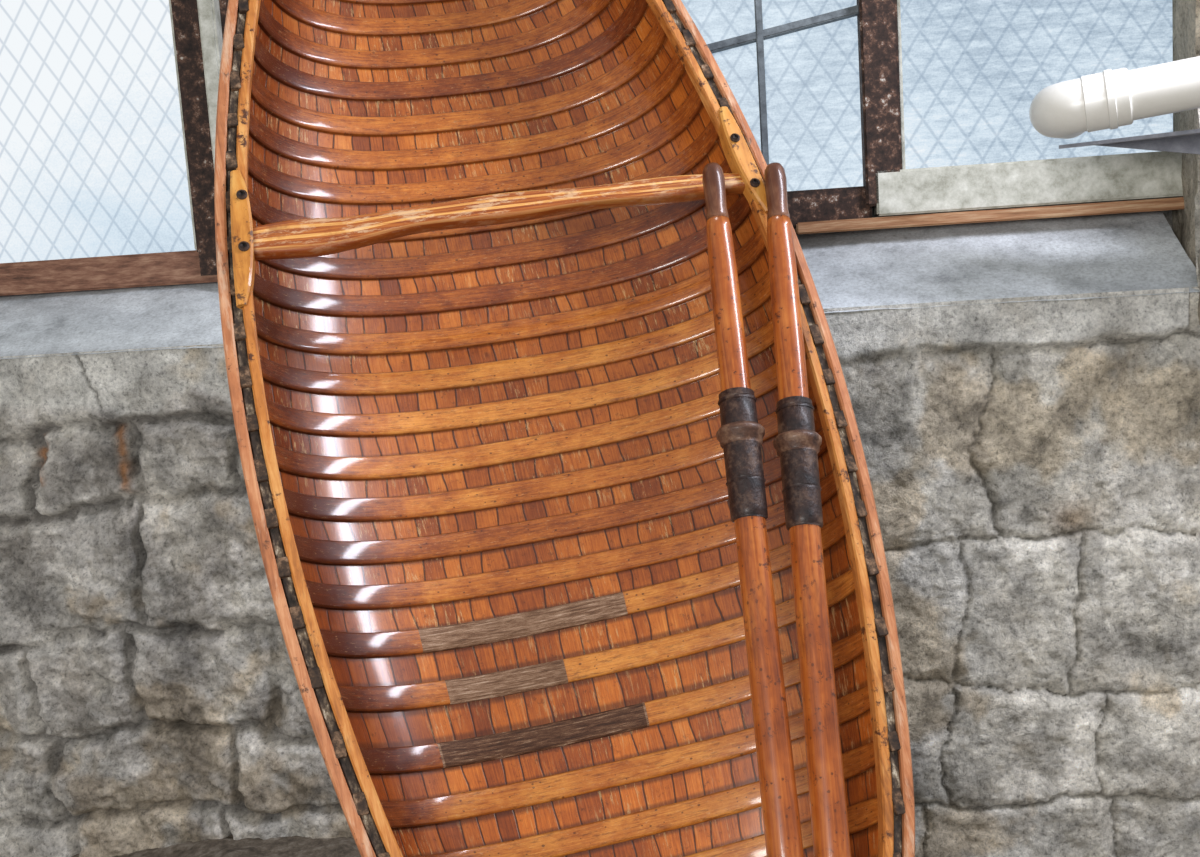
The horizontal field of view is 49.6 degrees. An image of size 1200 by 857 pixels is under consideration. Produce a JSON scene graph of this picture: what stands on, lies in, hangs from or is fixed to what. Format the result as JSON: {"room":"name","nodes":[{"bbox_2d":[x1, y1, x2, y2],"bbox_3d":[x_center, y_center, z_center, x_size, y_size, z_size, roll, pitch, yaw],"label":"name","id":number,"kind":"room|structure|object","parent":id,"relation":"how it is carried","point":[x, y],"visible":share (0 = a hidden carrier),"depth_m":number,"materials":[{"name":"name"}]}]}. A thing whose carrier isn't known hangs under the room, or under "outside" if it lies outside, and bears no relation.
{"room":"boathouse","nodes":[
{"label":"boathouse","id":0,"kind":"room"},
{"bbox_2d":[72,835,360,856],"bbox_3d":[-0.010,1.391,1.197,6.200,0.219,5.200,-4,8,0],"label":"floor","id":1,"kind":"structure","parent":0,"point":[294,846],"depth_m":3.31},
{"bbox_2d":[214,0,914,856],"bbox_3d":[-0.151,-0.182,2.195,1.388,2.842,1.077,2,10,37],"label":"canoe","id":2,"kind":"object","parent":1,"relation":"on","point":[465,297],"visible":0.94,"depth_m":2.29,"materials":[{"name":"brown wood"}]},
{"bbox_2d":[702,162,803,856],"bbox_3d":[0.228,0.380,1.948,0.150,1.585,0.867,-4,8,-4],"label":"oar","id":3,"kind":"object","parent":1,"relation":"on","point":[740,435],"visible":1,"depth_m":2.01,"materials":[{"name":"brown wood"}]},
{"bbox_2d":[764,162,850,856],"bbox_3d":[0.328,0.374,1.966,0.142,1.580,0.882,-3,8,4],"label":"oar","id":4,"kind":"object","parent":1,"relation":"on","point":[797,444],"visible":1,"depth_m":2.02,"materials":[{"name":"brown wood"}]},
{"bbox_2d":[0,0,1199,856],"bbox_3d":[-0.124,-0.351,3.096,5.000,3.220,0.088,-3,8,7],"label":"wall","id":5,"kind":"structure","parent":0,"point":[1033,467],"depth_m":3.14,"materials":[{"name":"stone"}]},
{"bbox_2d":[171,0,216,275],"bbox_3d":[-1.063,-0.980,3.445,0.085,1.150,0.095,-3,8,7],"label":"frame","id":6,"kind":"object","parent":5,"relation":"attached to","point":[186,26],"visible":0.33,"depth_m":3.42,"materials":[{"name":"brown metal"}]},
{"bbox_2d":[197,0,222,172],"bbox_3d":[-1.000,-0.971,3.427,0.045,1.170,0.140,-3,8,7],"label":"trim","id":7,"kind":"structure","parent":5,"relation":"attached to","point":[209,15],"depth_m":3.36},
{"bbox_2d":[0,211,1199,358],"bbox_3d":[-0.601,-0.335,3.322,4.000,0.200,0.359,-3,8,7],"label":"sill","id":8,"kind":"structure","parent":5,"relation":"attached to","point":[1135,251],"depth_m":3.20,"materials":[{"name":"grey concrete"}]},
{"bbox_2d":[0,250,217,295],"bbox_3d":[-1.680,-0.410,3.598,1.400,0.088,0.090,-3,8,7],"label":"frame","id":9,"kind":"object","parent":8,"relation":"on","point":[178,267],"visible":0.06,"depth_m":3.52,"materials":[{"name":"brown wood"}]},
{"bbox_2d":[0,0,195,262],"bbox_3d":[-1.766,-0.981,3.532,1.300,1.080,0.011,-3,8,7],"label":"pane","id":10,"kind":"object","parent":9,"relation":"on","point":[93,162],"visible":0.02,"depth_m":3.51,"materials":[{"name":"clear glass"}]},
{"bbox_2d":[169,0,196,249],"bbox_3d":[-1.115,-1.014,3.449,0.015,1.075,0.050,-3,8,7],"label":"frame","id":11,"kind":"object","parent":9,"relation":"on","point":[169,0],"visible":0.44,"depth_m":3.45,"materials":[{"name":"metal"}]},
{"bbox_2d":[219,0,871,228],"bbox_3d":[-0.163,-1.023,3.336,1.650,1.150,0.100,-3,8,7],"label":"frame","id":12,"kind":"object","parent":8,"relation":"on","point":[843,203],"visible":0.07,"depth_m":3.27,"materials":[{"name":"brown metal"}]},
{"bbox_2d":[795,197,1184,233],"bbox_3d":[0.965,-0.531,3.252,0.940,0.029,0.115,-3,8,7],"label":"frame","id":13,"kind":"object","parent":8,"relation":"on","point":[1163,204],"visible":0.93,"depth_m":3.20,"materials":[{"name":"brown wood"}]},
{"bbox_2d":[872,0,1182,216],"bbox_3d":[1.029,-1.101,3.178,0.740,1.105,0.125,-3,8,7],"label":"frame","id":14,"kind":"object","parent":13,"relation":"on","point":[1146,175],"visible":0.8,"depth_m":3.19,"materials":[{"name":"grey concrete"}]},
{"bbox_2d":[681,0,862,190],"bbox_3d":[-0.141,-1.082,3.335,1.580,1.035,0.011,-3,8,7],"label":"pane","id":15,"kind":"object","parent":5,"relation":"attached to","point":[812,83],"visible":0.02,"depth_m":3.29,"materials":[{"name":"clear glass"}]},
{"bbox_2d":[707,0,857,164],"bbox_3d":[-0.144,-1.082,3.315,1.580,1.030,0.061,-3,8,7],"label":"frame","id":16,"kind":"object","parent":5,"relation":"attached to","point":[760,35],"visible":0.11,"depth_m":3.25,"materials":[{"name":"grey metal"}]},
{"bbox_2d":[857,0,901,206],"bbox_3d":[0.681,-1.097,3.220,0.090,1.080,0.120,-3,8,7],"label":"frame","id":17,"kind":"object","parent":5,"relation":"attached to","point":[877,27],"visible":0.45,"depth_m":3.20,"materials":[{"name":"brown metal"}]},
{"bbox_2d":[900,0,1172,168],"bbox_3d":[1.060,-1.158,3.189,0.655,1.000,0.010,-3,8,7],"label":"pane","id":18,"kind":"object","parent":5,"relation":"attached to","point":[973,71],"visible":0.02,"depth_m":3.23,"materials":[{"name":"clear glass"}]},
{"bbox_2d":[1059,129,1199,153],"bbox_3d":[1.286,-0.607,2.765,0.540,0.090,0.300,-3,8,7],"label":"bracket","id":19,"kind":"object","parent":5,"relation":"attached to","point":[1186,141],"visible":1,"depth_m":2.88,"materials":[{"name":"grey metal"}]},
{"bbox_2d":[1029,56,1199,138],"bbox_3d":[1.513,-0.743,2.538,1.290,0.234,0.243,0,9,27],"label":"pvc pipe","id":20,"kind":"object","parent":19,"relation":"on","point":[1110,99],"visible":1,"depth_m":2.67,"materials":[{"name":"plastic"}]},
{"bbox_2d":[1171,0,1199,324],"bbox_3d":[1.346,-1.151,3.002,0.049,1.800,0.395,-1,8,16],"label":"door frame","id":21,"kind":"structure","parent":5,"relation":"attached to","point":[1183,11],"depth_m":3.07,"materials":[{"name":"stone"}]},
{"bbox_2d":[794,123,1173,233],"bbox_3d":[-0.075,-0.477,3.556,5.000,3.100,0.081,-3,8,7],"label":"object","id":22,"kind":"object","parent":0,"point":[1168,213],"visible":0.02,"depth_m":3.34,"materials":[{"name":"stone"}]}
]}

